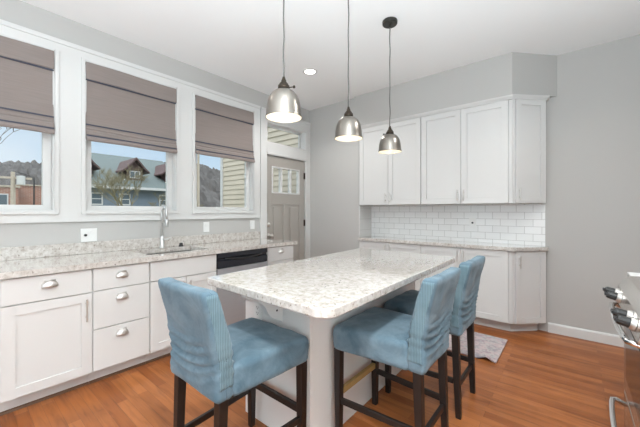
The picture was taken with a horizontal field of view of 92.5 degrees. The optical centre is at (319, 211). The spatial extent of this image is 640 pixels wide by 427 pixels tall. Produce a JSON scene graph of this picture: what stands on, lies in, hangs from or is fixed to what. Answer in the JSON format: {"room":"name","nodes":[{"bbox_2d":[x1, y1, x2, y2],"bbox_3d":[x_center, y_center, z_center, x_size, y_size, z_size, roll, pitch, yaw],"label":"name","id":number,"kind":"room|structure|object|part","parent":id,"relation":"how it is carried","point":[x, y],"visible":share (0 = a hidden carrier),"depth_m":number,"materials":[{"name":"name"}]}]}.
{"room":"kitchen","nodes":[
{"label":"kitchen","id":0,"kind":"room"},
{"bbox_2d":[0,0,308,258],"bbox_3d":[-2.247,-0.173,2.540,0.140,2.898,7.350,0,0,40],"label":"wall","id":1,"kind":"structure","parent":0,"point":[18,12],"depth_m":2.85,"materials":[{"name":"grey paint"}]},
{"bbox_2d":[0,34,58,214],"bbox_3d":[-2.474,-0.645,2.238,0.173,1.349,0.847,0,0,40],"label":"window","id":2,"kind":"structure","parent":1,"relation":"in","point":[49,205],"depth_m":2.50,"materials":[{"name":"white paint"}]},
{"bbox_3d":[-2.487,-0.655,2.249,0.040,1.296,0.775,0,0,40],"label":"sash","id":3,"kind":"part","parent":2,"relation":"part of","materials":[{"name":"white paint"}]},
{"bbox_2d":[0,35,54,133],"bbox_3d":[-2.421,-0.959,2.194,0.088,0.685,0.784,0,0,40],"label":"blind","id":4,"kind":"object","parent":2,"relation":"attached to","point":[26,69],"visible":1,"depth_m":2.36,"materials":[{"name":"brown fabric"}]},
{"bbox_3d":[-2.422,-0.989,2.195,0.022,0.568,0.784,0,0,40],"label":"cloth panel","id":5,"kind":"part","parent":4,"relation":"part of","materials":[{"name":"grey fabric"}]},
{"bbox_2d":[81,228,96,241],"bbox_3d":[-2.023,0.209,2.683,0.021,0.116,0.118,0,0,40],"label":"double outlet","id":6,"kind":"object","parent":1,"relation":"attached to","point":[87,234],"visible":1,"depth_m":2.68,"materials":[{"name":"white plastic"}]},
{"bbox_2d":[83,231,87,238],"bbox_3d":[-2.038,0.209,2.661,0.015,0.068,0.034,0,0,40],"label":"receptacle","id":7,"kind":"object","parent":6,"relation":"attached to","point":[85,233],"depth_m":2.66,"materials":[{"name":"white plastic"}]},
{"bbox_2d":[81,57,178,214],"bbox_3d":[-1.840,-0.645,3.004,0.173,1.349,0.847,0,0,40],"label":"window","id":8,"kind":"structure","parent":1,"relation":"in","point":[86,208],"depth_m":2.83,"materials":[{"name":"white paint"}]},
{"bbox_3d":[-1.853,-0.655,3.015,0.040,1.296,0.775,0,0,40],"label":"sash","id":9,"kind":"part","parent":8,"relation":"part of","materials":[{"name":"white paint"}]},
{"bbox_2d":[86,62,177,152],"bbox_3d":[-1.787,-0.955,2.961,0.088,0.694,0.783,0,0,40],"label":"blind","id":10,"kind":"object","parent":8,"relation":"attached to","point":[124,109],"visible":0.99,"depth_m":2.91,"materials":[{"name":"brown fabric"}]},
{"bbox_3d":[-1.788,-0.984,2.961,0.022,0.578,0.783,0,0,40],"label":"cloth panel","id":11,"kind":"part","parent":10,"relation":"part of","materials":[{"name":"grey fabric"}]},
{"bbox_2d":[0,19,260,222],"bbox_3d":[-1.798,-0.662,2.949,0.030,1.505,3.092,0,0,40],"label":"trim","id":12,"kind":"structure","parent":1,"relation":"attached to","point":[70,54],"depth_m":2.63,"materials":[{"name":"white paint"}]},
{"bbox_2d":[203,222,208,231],"bbox_3d":[-1.315,0.183,3.547,0.012,0.116,0.074,0,0,40],"label":"wall switch","id":13,"kind":"object","parent":1,"relation":"attached to","point":[205,224],"visible":1,"depth_m":3.54,"materials":[{"name":"white plastic"}]},
{"bbox_2d":[192,92,255,213],"bbox_3d":[-1.196,-0.645,3.782,0.173,1.349,0.872,0,0,40],"label":"window","id":14,"kind":"structure","parent":1,"relation":"in","point":[248,166],"depth_m":3.80,"materials":[{"name":"white paint"}]},
{"bbox_3d":[-1.210,-0.655,3.793,0.040,1.296,0.800,0,0,40],"label":"sash","id":15,"kind":"part","parent":14,"relation":"part of","materials":[{"name":"white paint"}]},
{"bbox_2d":[195,95,254,162],"bbox_3d":[-1.143,-0.969,3.739,0.088,0.666,0.809,0,0,40],"label":"blind","id":16,"kind":"object","parent":14,"relation":"attached to","point":[222,130],"visible":1,"depth_m":3.69,"materials":[{"name":"brown fabric"}]},
{"bbox_3d":[-1.144,-0.998,3.740,0.022,0.550,0.809,0,0,40],"label":"cloth panel","id":17,"kind":"part","parent":16,"relation":"part of","materials":[{"name":"grey fabric"}]},
{"bbox_2d":[250,220,254,228],"bbox_3d":[-0.894,0.180,4.055,0.012,0.116,0.074,0,0,40],"label":"wall switch","id":18,"kind":"object","parent":1,"relation":"attached to","point":[252,222],"visible":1,"depth_m":4.05,"materials":[{"name":"white plastic"}]},
{"bbox_2d":[260,107,310,258],"bbox_3d":[-0.483,-0.070,4.537,0.032,2.690,1.012,0,0,40],"label":"trim","id":19,"kind":"structure","parent":1,"relation":"attached to","point":[269,148],"depth_m":4.43,"materials":[{"name":"white paint"}]},
{"bbox_2d":[267,155,304,260],"bbox_3d":[-0.486,0.241,4.546,0.136,2.058,0.799,0,0,40],"label":"door","id":20,"kind":"structure","parent":1,"relation":"in","point":[285,211],"depth_m":4.58,"materials":[{"name":"grey paint"}]},
{"bbox_2d":[267,121,305,149],"bbox_3d":[-0.539,-1.105,4.588,0.159,0.294,0.805,0,0,40],"label":"window","id":21,"kind":"structure","parent":1,"relation":"in","point":[301,134],"depth_m":4.70,"materials":[{"name":"white paint"}]},
{"bbox_2d":[0,324,624,426],"bbox_3d":[-0.590,1.325,1.169,4.440,0.100,7.350,0,0,40],"label":"floor","id":22,"kind":"structure","parent":0,"point":[539,378],"depth_m":2.11,"materials":[{"name":"brown wood"}]},
{"bbox_2d":[0,269,91,415],"bbox_3d":[-2.002,0.844,2.200,0.626,0.862,0.467,0,0,40],"label":"base cabinet","id":23,"kind":"object","parent":22,"relation":"on","point":[46,319],"visible":0.99,"depth_m":2.01,"materials":[{"name":"white paint"}]},
{"bbox_3d":[-1.854,1.266,2.078,0.014,0.018,0.467,0,0,40],"label":"shoe moulding","id":24,"kind":"part","parent":23,"relation":"part of","materials":[{"name":"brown wood"}]},
{"bbox_3d":[-1.791,0.499,2.031,0.019,0.164,0.455,0,0,40],"label":"drawer","id":25,"kind":"part","parent":23,"relation":"part of","materials":[{"name":"white paint"}]},
{"bbox_3d":[-1.774,0.476,2.015,0.031,0.047,0.086,0,0,40],"label":"cup pull","id":26,"kind":"part","parent":23,"relation":"part of","materials":[{"name":"silver metal"}]},
{"bbox_3d":[-1.649,0.702,2.163,0.033,0.157,0.012,0,0,40],"label":"bar handle","id":27,"kind":"part","parent":23,"relation":"part of","materials":[{"name":"silver metal"}]},
{"bbox_2d":[88,262,148,383],"bbox_3d":[-1.731,0.844,2.531,0.622,0.862,0.385,0,0,40],"label":"base cabinet","id":28,"kind":"object","parent":22,"relation":"on","point":[120,294],"visible":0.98,"depth_m":2.34,"materials":[{"name":"white paint"}]},
{"bbox_3d":[-1.581,1.266,2.408,0.014,0.018,0.385,0,0,40],"label":"shoe moulding","id":29,"kind":"part","parent":28,"relation":"part of","materials":[{"name":"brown wood"}]},
{"bbox_3d":[-1.520,1.012,2.358,0.019,0.298,0.378,0,0,40],"label":"drawer","id":30,"kind":"part","parent":28,"relation":"part of","materials":[{"name":"white paint"}]},
{"bbox_3d":[-1.520,0.721,2.358,0.019,0.273,0.378,0,0,40],"label":"drawer","id":31,"kind":"part","parent":28,"relation":"part of","materials":[{"name":"white paint"}]},
{"bbox_3d":[-1.520,0.497,2.358,0.019,0.161,0.378,0,0,40],"label":"drawer","id":32,"kind":"part","parent":28,"relation":"part of","materials":[{"name":"white paint"}]},
{"bbox_3d":[-1.506,0.919,2.338,0.031,0.047,0.086,0,0,40],"label":"cup pull","id":33,"kind":"part","parent":28,"relation":"part of","materials":[{"name":"silver metal"}]},
{"bbox_3d":[-1.506,0.644,2.338,0.031,0.047,0.086,0,0,40],"label":"cup pull","id":34,"kind":"part","parent":28,"relation":"part of","materials":[{"name":"silver metal"}]},
{"bbox_3d":[-1.506,0.478,2.338,0.031,0.047,0.086,0,0,40],"label":"cup pull","id":35,"kind":"part","parent":28,"relation":"part of","materials":[{"name":"silver metal"}]},
{"bbox_2d":[145,250,215,363],"bbox_3d":[-1.411,0.844,2.915,0.626,0.862,0.609,0,0,40],"label":"base cabinet","id":36,"kind":"object","parent":22,"relation":"on","point":[195,271],"visible":0.42,"depth_m":2.61,"materials":[{"name":"white paint"}]},
{"bbox_2d":[0,231,296,279],"bbox_3d":[-1.353,0.340,3.007,0.638,0.140,2.580,0,0,40],"label":"countertop","id":37,"kind":"structure","parent":36,"relation":"on","point":[19,261],"depth_m":2.61,"materials":[{"name":"beige stone"}]},
{"bbox_2d":[159,207,171,247],"bbox_3d":[-1.557,0.162,3.060,0.126,0.416,0.111,0,0,0],"label":"kitchen faucet","id":38,"kind":"object","parent":37,"relation":"on","point":[162,239],"visible":1,"depth_m":3.07,"materials":[{"name":"silver metal"}]},
{"bbox_3d":[-1.552,0.104,3.055,0.128,0.301,0.023,0,0,40],"label":"spout","id":39,"kind":"part","parent":38,"relation":"part of","materials":[{"name":"silver metal"}]},
{"bbox_2d":[146,250,191,254],"bbox_3d":[-1.415,0.493,2.922,0.393,0.164,0.568,0,0,40],"label":"undermount sink","id":40,"kind":"object","parent":37,"relation":"in","point":[182,250],"visible":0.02,"depth_m":3.09,"materials":[{"name":"silver metal"}]},
{"bbox_3d":[-1.263,1.266,2.792,0.014,0.018,0.609,0,0,40],"label":"shoe moulding","id":41,"kind":"part","parent":36,"relation":"part of","materials":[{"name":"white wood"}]},
{"bbox_3d":[-1.300,0.873,2.626,0.021,0.581,0.299,0,0,40],"label":"door","id":42,"kind":"part","parent":36,"relation":"part of","materials":[{"name":"white paint"}]},
{"bbox_3d":[-1.107,0.873,2.860,0.021,0.581,0.299,0,0,40],"label":"door","id":43,"kind":"part","parent":36,"relation":"part of","materials":[{"name":"white paint"}]},
{"bbox_2d":[158,277,308,426],"bbox_3d":[-0.412,0.792,1.497,0.482,0.967,0.574,0,0,40],"label":"counter stool","id":44,"kind":"object","parent":22,"relation":"on","point":[225,363],"visible":1,"depth_m":1.35,"materials":[{"name":"blue fabric"}]},
{"bbox_3d":[-0.669,1.019,1.456,0.042,0.512,0.054,0,0,40],"label":"leg","id":45,"kind":"part","parent":44,"relation":"part of","materials":[{"name":"brown wood"}]},
{"bbox_3d":[-0.404,1.019,1.237,0.042,0.512,0.054,0,0,40],"label":"leg","id":46,"kind":"part","parent":44,"relation":"part of","materials":[{"name":"brown wood"}]},
{"bbox_3d":[-0.407,1.019,1.822,0.042,0.512,0.042,0,0,40],"label":"leg","id":47,"kind":"part","parent":44,"relation":"part of","materials":[{"name":"brown wood"}]},
{"bbox_3d":[-0.373,0.696,1.544,0.480,0.149,0.451,0,0,40],"label":"seat","id":48,"kind":"part","parent":44,"relation":"part of","materials":[{"name":"blue fabric"}]},
{"bbox_3d":[-0.094,1.019,1.564,0.042,0.512,0.042,0,0,40],"label":"leg","id":49,"kind":"part","parent":44,"relation":"part of","materials":[{"name":"brown wood"}]},
{"bbox_2d":[216,248,266,324],"bbox_3d":[-1.006,0.844,3.390,0.588,0.863,0.626,0,0,40],"label":"dishwasher","id":50,"kind":"object","parent":22,"relation":"on","point":[233,304],"visible":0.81,"depth_m":3.13,"materials":[{"name":"black"}]},
{"bbox_3d":[-0.803,0.487,3.222,0.034,0.150,0.622,0,0,40],"label":"control panel","id":51,"kind":"part","parent":50,"relation":"part of","materials":[{"name":"black plastic"}]},
{"bbox_3d":[-0.786,0.478,3.207,0.016,0.034,0.462,0,0,40],"label":"pocket handle","id":52,"kind":"part","parent":50,"relation":"part of","materials":[{"name":"black"}]},
{"bbox_2d":[266,245,292,265],"bbox_3d":[-0.674,0.844,3.805,0.626,0.862,0.423,0,0,40],"label":"base cabinet","id":53,"kind":"object","parent":22,"relation":"on","point":[280,254],"visible":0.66,"depth_m":3.60,"materials":[{"name":"white paint"}]},
{"bbox_3d":[-0.467,0.873,3.633,0.021,0.581,0.408,0,0,40],"label":"door","id":54,"kind":"part","parent":53,"relation":"part of","materials":[{"name":"white paint"}]},
{"bbox_2d":[241,281,414,426],"bbox_3d":[0.077,0.844,2.227,0.601,0.866,1.640,0,0,40],"label":"kitchen island","id":55,"kind":"object","parent":22,"relation":"on","point":[318,331],"visible":0.15,"depth_m":1.73,"materials":[{"name":"white paint"}]},
{"bbox_2d":[254,302,261,319],"bbox_3d":[-0.379,0.603,1.865,0.074,0.116,0.008,0,0,40],"label":"island outlet","id":56,"kind":"object","parent":55,"relation":"attached to","point":[257,308],"visible":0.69,"depth_m":1.86,"materials":[{"name":"white plastic"}]},
{"bbox_2d":[256,304,258,315],"bbox_3d":[-0.380,0.603,1.862,0.034,0.068,0.002,0,0,40],"label":"receptacle","id":57,"kind":"object","parent":56,"relation":"attached to","point":[257,305],"depth_m":1.86,"materials":[{"name":"white plastic"}]},
{"bbox_2d":[207,248,454,318],"bbox_3d":[0.219,0.390,2.108,0.951,0.040,1.749,0,0,40],"label":"island countertop","id":58,"kind":"structure","parent":55,"relation":"on","point":[333,285],"depth_m":1.68,"materials":[{"name":"stone"}]},
{"bbox_2d":[359,240,420,290],"bbox_3d":[0.992,0.843,4.153,0.889,0.864,0.380,0,0,40],"label":"base cabinet","id":59,"kind":"object","parent":22,"relation":"on","point":[399,247],"visible":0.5,"depth_m":3.97,"materials":[{"name":"white paint"}]},
{"bbox_3d":[0.729,0.787,4.179,0.443,0.748,0.021,0,0,40],"label":"door","id":60,"kind":"part","parent":59,"relation":"part of","materials":[{"name":"white paint"}]},
{"bbox_3d":[1.070,0.787,3.897,0.434,0.748,0.021,0,0,40],"label":"door","id":61,"kind":"part","parent":59,"relation":"part of","materials":[{"name":"white paint"}]},
{"bbox_2d":[358,236,548,250],"bbox_3d":[1.474,0.390,3.761,2.133,0.040,0.372,0,0,40],"label":"countertop","id":62,"kind":"structure","parent":59,"relation":"on","point":[447,243],"depth_m":3.50,"materials":[{"name":"stone"}]},
{"bbox_2d":[333,267,460,426],"bbox_3d":[0.432,0.792,1.710,0.574,0.967,0.482,0,0,40],"label":"counter stool","id":63,"kind":"object","parent":22,"relation":"on","point":[414,343],"visible":1,"depth_m":1.59,"materials":[{"name":"blue fabric"}]},
{"bbox_3d":[0.106,1.019,1.715,0.042,0.512,0.042,0,0,40],"label":"leg","id":64,"kind":"part","parent":63,"relation":"part of","materials":[{"name":"brown wood"}]},
{"bbox_3d":[0.384,0.696,1.748,0.451,0.149,0.480,0,0,40],"label":"seat","id":65,"kind":"part","parent":63,"relation":"part of","materials":[{"name":"blue fabric"}]},
{"bbox_3d":[0.365,1.019,2.028,0.042,0.512,0.042,0,0,40],"label":"leg","id":66,"kind":"part","parent":63,"relation":"part of","materials":[{"name":"brown wood"}]},
{"bbox_3d":[0.472,1.019,1.452,0.054,0.512,0.042,0,0,40],"label":"leg","id":67,"kind":"part","parent":63,"relation":"part of","materials":[{"name":"brown wood"}]},
{"bbox_3d":[0.691,1.019,1.717,0.054,0.512,0.042,0,0,40],"label":"leg","id":68,"kind":"part","parent":63,"relation":"part of","materials":[{"name":"brown wood"}]},
{"bbox_2d":[383,255,484,419],"bbox_3d":[0.806,0.792,2.153,0.574,0.967,0.482,0,0,40],"label":"counter stool","id":69,"kind":"object","parent":22,"relation":"on","point":[463,316],"visible":0.71,"depth_m":1.96,"materials":[{"name":"blue fabric"}]},
{"bbox_3d":[0.480,1.019,2.158,0.042,0.512,0.042,0,0,40],"label":"leg","id":70,"kind":"part","parent":69,"relation":"part of","materials":[{"name":"brown wood"}]},
{"bbox_3d":[0.758,0.696,2.191,0.451,0.149,0.480,0,0,40],"label":"seat","id":71,"kind":"part","parent":69,"relation":"part of","materials":[{"name":"blue fabric"}]},
{"bbox_3d":[0.846,1.019,1.895,0.054,0.512,0.042,0,0,40],"label":"leg","id":72,"kind":"part","parent":69,"relation":"part of","materials":[{"name":"brown wood"}]},
{"bbox_3d":[1.066,1.019,2.160,0.054,0.512,0.042,0,0,40],"label":"leg","id":73,"kind":"part","parent":69,"relation":"part of","materials":[{"name":"brown wood"}]},
{"bbox_2d":[421,245,509,330],"bbox_3d":[1.690,0.843,3.575,0.922,0.864,0.380,0,0,40],"label":"base cabinet","id":74,"kind":"object","parent":22,"relation":"on","point":[492,305],"visible":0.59,"depth_m":3.29,"materials":[{"name":"white paint"}]},
{"bbox_3d":[1.419,0.787,3.609,0.453,0.748,0.021,0,0,40],"label":"door","id":75,"kind":"part","parent":74,"relation":"part of","materials":[{"name":"white paint"}]},
{"bbox_3d":[1.773,0.787,3.316,0.457,0.748,0.021,0,0,40],"label":"door","id":76,"kind":"part","parent":74,"relation":"part of","materials":[{"name":"white paint"}]},
{"bbox_2d":[447,330,507,362],"bbox_3d":[1.188,1.252,3.182,1.264,0.037,0.621,0,0,40],"label":"runner rug","id":77,"kind":"object","parent":22,"relation":"on","point":[490,347],"visible":0.21,"depth_m":2.88,"materials":[{"name":"grey fabric"}]},
{"bbox_2d":[509,251,545,330],"bbox_3d":[2.176,0.843,3.204,0.295,0.864,0.332,0,0,40],"label":"base cabinet","id":78,"kind":"object","parent":22,"relation":"on","point":[527,269],"visible":0.98,"depth_m":3.17,"materials":[{"name":"white paint"}]},
{"bbox_2d":[602,276,639,426],"bbox_3d":[1.579,0.803,1.142,0.742,0.944,0.752,0,0,40],"label":"gas range","id":79,"kind":"object","parent":22,"relation":"on","point":[626,296],"visible":1,"depth_m":1.36,"materials":[{"name":"silver metal"}]},
{"bbox_3d":[1.492,0.412,1.582,0.048,0.042,0.040,0,0,40],"label":"knob","id":80,"kind":"part","parent":79,"relation":"part of","materials":[{"name":"black"}]},
{"bbox_3d":[1.422,0.412,1.497,0.048,0.042,0.040,0,0,40],"label":"knob","id":81,"kind":"part","parent":79,"relation":"part of","materials":[{"name":"black"}]},
{"bbox_3d":[1.333,0.976,1.345,0.081,0.034,0.632,0,0,40],"label":"door handle","id":82,"kind":"part","parent":79,"relation":"part of","materials":[{"name":"silver metal"}]},
{"bbox_3d":[1.206,0.412,1.235,0.048,0.042,0.040,0,0,40],"label":"knob","id":83,"kind":"part","parent":79,"relation":"part of","materials":[{"name":"black plastic"}]},
{"bbox_3d":[1.135,0.412,1.150,0.048,0.042,0.040,0,0,40],"label":"knob","id":84,"kind":"part","parent":79,"relation":"part of","materials":[{"name":"black plastic"}]},
{"bbox_3d":[1.333,0.486,1.345,0.081,0.034,0.632,0,0,40],"label":"door handle","id":85,"kind":"part","parent":79,"relation":"part of","materials":[{"name":"silver metal"}]},
{"bbox_3d":[1.370,0.399,1.314,0.094,0.128,0.752,0,0,40],"label":"control panel","id":86,"kind":"part","parent":79,"relation":"part of","materials":[{"name":"silver metal"}]},
{"bbox_3d":[1.371,1.076,1.313,0.030,0.278,0.746,0,0,40],"label":"warming drawer","id":87,"kind":"part","parent":79,"relation":"part of","materials":[{"name":"silver metal"}]},
{"bbox_3d":[1.371,0.699,1.313,0.030,0.463,0.746,0,0,40],"label":"oven door","id":88,"kind":"part","parent":79,"relation":"part of","materials":[{"name":"silver metal"}]},
{"bbox_2d":[627,272,639,276],"bbox_3d":[1.944,0.812,1.479,0.639,0.925,0.222,0,0,40],"label":"countertop","id":89,"kind":"structure","parent":22,"relation":"on","point":[628,273],"depth_m":1.72,"materials":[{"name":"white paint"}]},
{"bbox_2d":[20,0,639,110],"bbox_3d":[-0.590,-1.682,1.169,4.440,0.120,7.350,0,0,40],"label":"ceiling","id":90,"kind":"structure","parent":0,"point":[238,41],"depth_m":2.78,"materials":[{"name":"white paint"}]},
{"bbox_2d":[265,0,301,122],"bbox_3d":[-0.196,-1.063,1.654,0.197,1.118,0.197,0,0,40],"label":"pendant lamp","id":91,"kind":"object","parent":90,"relation":"hanging from","point":[283,104],"visible":1,"depth_m":1.60,"materials":[{"name":"silver metal"}]},
{"bbox_3d":[-0.196,-0.579,1.654,0.197,0.150,0.197,0,0,40],"label":"lamp shade","id":92,"kind":"part","parent":91,"relation":"part of","materials":[{"name":"silver metal"}]},
{"bbox_3d":[-0.196,-1.148,1.654,0.011,0.858,0.011,0,0,40],"label":"cord","id":93,"kind":"part","parent":91,"relation":"part of","materials":[{"name":"grey plastic"}]},
{"bbox_2d":[278,76,294,88],"bbox_3d":[-0.184,-0.691,1.645,0.096,0.073,0.066,0,0,40],"label":"socket","id":94,"kind":"object","parent":91,"relation":"attached to","point":[283,84],"depth_m":1.63,"materials":[{"name":"brown metal"}]},
{"bbox_2d":[303,68,316,74],"bbox_3d":[-0.116,-1.618,3.555,0.170,0.007,0.170,0,0,40],"label":"recessed light","id":95,"kind":"object","parent":90,"relation":"in","point":[308,71],"visible":1,"depth_m":3.55,"materials":[{"name":"white paint"}]},
{"bbox_2d":[334,0,362,141],"bbox_3d":[0.198,-1.063,2.130,0.197,1.118,0.197,0,0,-8],"label":"pendant lamp","id":96,"kind":"object","parent":90,"relation":"hanging from","point":[348,128],"visible":1,"depth_m":2.08,"materials":[{"name":"silver metal"}]},
{"bbox_2d":[344,107,352,115],"bbox_3d":[0.198,-0.691,2.130,0.066,0.073,0.066,0,0,-1],"label":"socket","id":97,"kind":"object","parent":96,"relation":"attached to","point":[348,112],"depth_m":2.11,"materials":[{"name":"brown metal"}]},
{"bbox_3d":[0.198,-0.579,2.130,0.197,0.150,0.197,0,0,-8],"label":"lamp shade","id":98,"kind":"part","parent":96,"relation":"part of","materials":[{"name":"silver metal"}]},
{"bbox_3d":[0.198,-1.148,2.130,0.011,0.858,0.011,0,0,-8],"label":"cord","id":99,"kind":"part","parent":96,"relation":"part of","materials":[{"name":"grey plastic"}]},
{"bbox_2d":[378,17,401,153],"bbox_3d":[0.596,-1.063,2.611,0.197,1.118,0.197,0,0,-25],"label":"pendant lamp","id":100,"kind":"object","parent":90,"relation":"hanging from","point":[389,143],"visible":1,"depth_m":2.57,"materials":[{"name":"silver metal"}]},
{"bbox_2d":[383,126,393,134],"bbox_3d":[0.583,-0.691,2.622,0.100,0.073,0.066,0,0,40],"label":"socket","id":101,"kind":"object","parent":100,"relation":"attached to","point":[389,132],"depth_m":2.59,"materials":[{"name":"brown metal"}]},
{"bbox_3d":[0.596,-0.579,2.611,0.197,0.150,0.197,0,0,-25],"label":"lamp shade","id":102,"kind":"part","parent":100,"relation":"part of","materials":[{"name":"silver metal"}]},
{"bbox_3d":[0.596,-1.148,2.611,0.011,0.858,0.011,0,0,-25],"label":"cord","id":103,"kind":"part","parent":100,"relation":"part of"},
{"bbox_2d":[309,34,639,334],"bbox_3d":[1.645,-0.173,3.762,4.300,2.897,0.505,0,0,40],"label":"wall","id":104,"kind":"structure","parent":0,"point":[592,206],"depth_m":3.08,"materials":[{"name":"grey paint"}]},
{"bbox_2d":[359,206,370,236],"bbox_3d":[0.662,0.145,4.464,0.010,0.448,0.324,0,0,40],"label":"wall","id":105,"kind":"structure","parent":104,"relation":"attached to","point":[364,211],"depth_m":4.44,"materials":[{"name":"paint"}]},
{"bbox_2d":[359,117,420,205],"bbox_3d":[0.995,-0.617,4.157,0.889,1.072,0.391,0,0,40],"label":"upper cabinet","id":106,"kind":"object","parent":104,"relation":"attached to","point":[384,179],"visible":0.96,"depth_m":4.00,"materials":[{"name":"white paint"}]},
{"bbox_3d":[0.729,-0.617,4.179,0.443,1.068,0.021,0,0,40],"label":"door","id":107,"kind":"part","parent":106,"relation":"part of","materials":[{"name":"white paint"}]},
{"bbox_3d":[1.070,-0.617,3.897,0.434,1.068,0.021,0,0,40],"label":"door","id":108,"kind":"part","parent":106,"relation":"part of","materials":[{"name":"white paint"}]},
{"bbox_2d":[361,94,549,128],"bbox_3d":[1.404,-1.175,3.642,2.182,0.040,0.330,0,0,30],"label":"trim","id":109,"kind":"structure","parent":106,"relation":"on","point":[511,96],"depth_m":3.42,"materials":[{"name":"white paint"}]},
{"bbox_2d":[354,52,556,128],"bbox_3d":[1.479,-1.408,3.766,2.260,0.426,0.379,0,0,40],"label":"soffit","id":110,"kind":"structure","parent":104,"relation":"attached to","point":[513,72],"depth_m":3.41,"materials":[{"name":"grey paint"}]},
{"bbox_2d":[371,204,544,245],"bbox_3d":[1.583,0.145,3.920,2.101,0.448,0.011,0,0,40],"label":"wall tile","id":111,"kind":"structure","parent":104,"relation":"attached to","point":[522,224],"depth_m":3.76,"materials":[{"name":"white tile"}]},
{"bbox_2d":[469,218,475,227],"bbox_3d":[1.837,0.140,3.689,0.074,0.116,0.021,0,0,40],"label":"outlet","id":112,"kind":"object","parent":111,"relation":"attached to","point":[472,221],"visible":1,"depth_m":3.69,"materials":[{"name":"white plastic"}]},
{"bbox_2d":[421,100,509,204],"bbox_3d":[1.694,-0.617,3.579,0.922,1.072,0.391,0,0,40],"label":"upper cabinet","id":113,"kind":"object","parent":104,"relation":"attached to","point":[465,152],"visible":0.98,"depth_m":3.42,"materials":[{"name":"white paint"}]},
{"bbox_3d":[1.419,-0.617,3.609,0.453,1.068,0.021,0,0,40],"label":"door","id":114,"kind":"part","parent":113,"relation":"part of","materials":[{"name":"white paint"}]},
{"bbox_3d":[1.773,-0.617,3.316,0.457,1.068,0.021,0,0,40],"label":"door","id":115,"kind":"part","parent":113,"relation":"part of","materials":[{"name":"white paint"}]},
{"bbox_2d":[509,99,545,203],"bbox_3d":[2.179,-0.617,3.208,0.295,1.072,0.343,0,0,40],"label":"upper cabinet","id":116,"kind":"object","parent":104,"relation":"attached to","point":[527,118],"visible":1,"depth_m":3.16,"materials":[{"name":"white paint"}]},
{"bbox_2d":[548,322,623,346],"bbox_3d":[2.826,1.225,2.888,1.084,0.100,0.016,0,0,40],"label":"baseboard","id":117,"kind":"structure","parent":104,"relation":"attached to","point":[606,338],"depth_m":3.03,"materials":[{"name":"white paint"}]},
{"label":"outside","id":118,"kind":"structure","parent":0,"visible":0},
{"bbox_3d":[-20.329,1.700,39.523,74.850,0.150,115.000,0,0,40],"label":"ground","id":119,"kind":"structure","parent":118,"visible":0},
{"bbox_2d":[0,127,19,143],"bbox_3d":[-7.358,-0.924,5.336,2.814,5.121,3.172,0,0,30],"label":"bare tree","id":120,"kind":"object","parent":119,"relation":"on","point":[6,127],"visible":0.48,"depth_m":6.29,"materials":[{"name":"grey plant"}]},
{"bbox_2d":[0,172,31,204],"bbox_3d":[-12.234,0.025,12.207,0.315,3.200,1.100,0,0,40],"label":"utility pole","id":121,"kind":"object","parent":119,"relation":"on","point":[20,180],"visible":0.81,"depth_m":12.22,"materials":[{"name":"grey wood"}]},
{"bbox_3d":[-12.290,0.025,12.254,0.170,3.200,0.165,0,0,40],"label":"post","id":122,"kind":"part","parent":121,"relation":"part of","materials":[{"name":"wood"}]},
{"bbox_2d":[0,184,40,204],"bbox_3d":[-27.705,-0.275,24.212,7.200,3.800,14.200,0,0,40],"label":"brick building","id":123,"kind":"structure","parent":119,"relation":"on","point":[23,193],"depth_m":24.73,"materials":[{"name":"red brick"}]},
{"bbox_3d":[-24.062,-0.775,23.015,0.020,0.940,0.740,0,0,40],"label":"pane","id":124,"kind":"part","parent":123,"relation":"part of","materials":[{"name":"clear glass"}]},
{"bbox_2d":[13,171,34,204],"bbox_3d":[-14.176,-0.134,14.680,0.078,3.519,0.764,0,0,40],"label":"street light","id":125,"kind":"object","parent":119,"relation":"on","point":[13,171],"visible":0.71,"depth_m":14.91,"materials":[{"name":"black metal"}]},
{"bbox_2d":[0,160,219,206],"bbox_3d":[-29.081,-5.001,50.006,30.000,13.352,130.000,0,0,40],"label":"hillside","id":126,"kind":"structure","parent":119,"relation":"on","point":[209,198],"depth_m":47.01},
{"bbox_2d":[17,172,41,184],"bbox_3d":[-32.256,-2.347,34.390,3.631,5.279,3.107,0,0,40],"label":"bare tree","id":127,"kind":"object","parent":126,"relation":"on","point":[28,172],"visible":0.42,"depth_m":34.59,"materials":[{"name":"grey plant"}]},
{"bbox_2d":[91,163,148,205],"bbox_3d":[-8.774,-0.227,13.352,2.377,3.727,3.551,0,0,-34],"label":"bare tree","id":128,"kind":"object","parent":119,"relation":"on","point":[111,183],"visible":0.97,"depth_m":13.09,"materials":[{"name":"plant"}]},
{"bbox_2d":[91,153,165,205],"bbox_3d":[-13.551,-1.025,20.064,8.900,5.300,6.250,0,0,40],"label":"house","id":129,"kind":"structure","parent":119,"relation":"on","point":[156,170],"depth_m":18.00,"materials":[{"name":"grey"}]},
{"bbox_3d":[-11.719,-0.655,16.064,0.018,0.520,0.420,0,0,40],"label":"pane","id":130,"kind":"part","parent":129,"relation":"part of","materials":[{"name":"clear glass"}]},
{"bbox_3d":[-10.884,-0.655,17.074,0.018,0.520,0.420,0,0,40],"label":"pane","id":131,"kind":"part","parent":129,"relation":"part of","materials":[{"name":"clear glass"}]},
{"bbox_2d":[148,193,203,206],"bbox_3d":[-8.009,0.104,17.121,2.642,3.045,1.982,0,0,-39],"label":"bare tree","id":132,"kind":"object","parent":119,"relation":"on","point":[152,203],"visible":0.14,"depth_m":16.92,"materials":[{"name":"plant"}]},
{"bbox_2d":[197,154,199,206],"bbox_3d":[-7.067,-1.250,17.784,0.170,5.750,1.100,0,0,40],"label":"utility pole","id":133,"kind":"object","parent":119,"relation":"on","point":[198,155],"visible":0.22,"depth_m":17.73,"materials":[{"name":"wood"}]},
{"bbox_2d":[220,127,297,206],"bbox_3d":[-0.298,-0.727,7.504,3.175,4.704,2.815,0,0,40],"label":"wall","id":134,"kind":"structure","parent":119,"relation":"on","point":[231,170],"depth_m":6.96,"materials":[{"name":"beige wood"}]}
]}

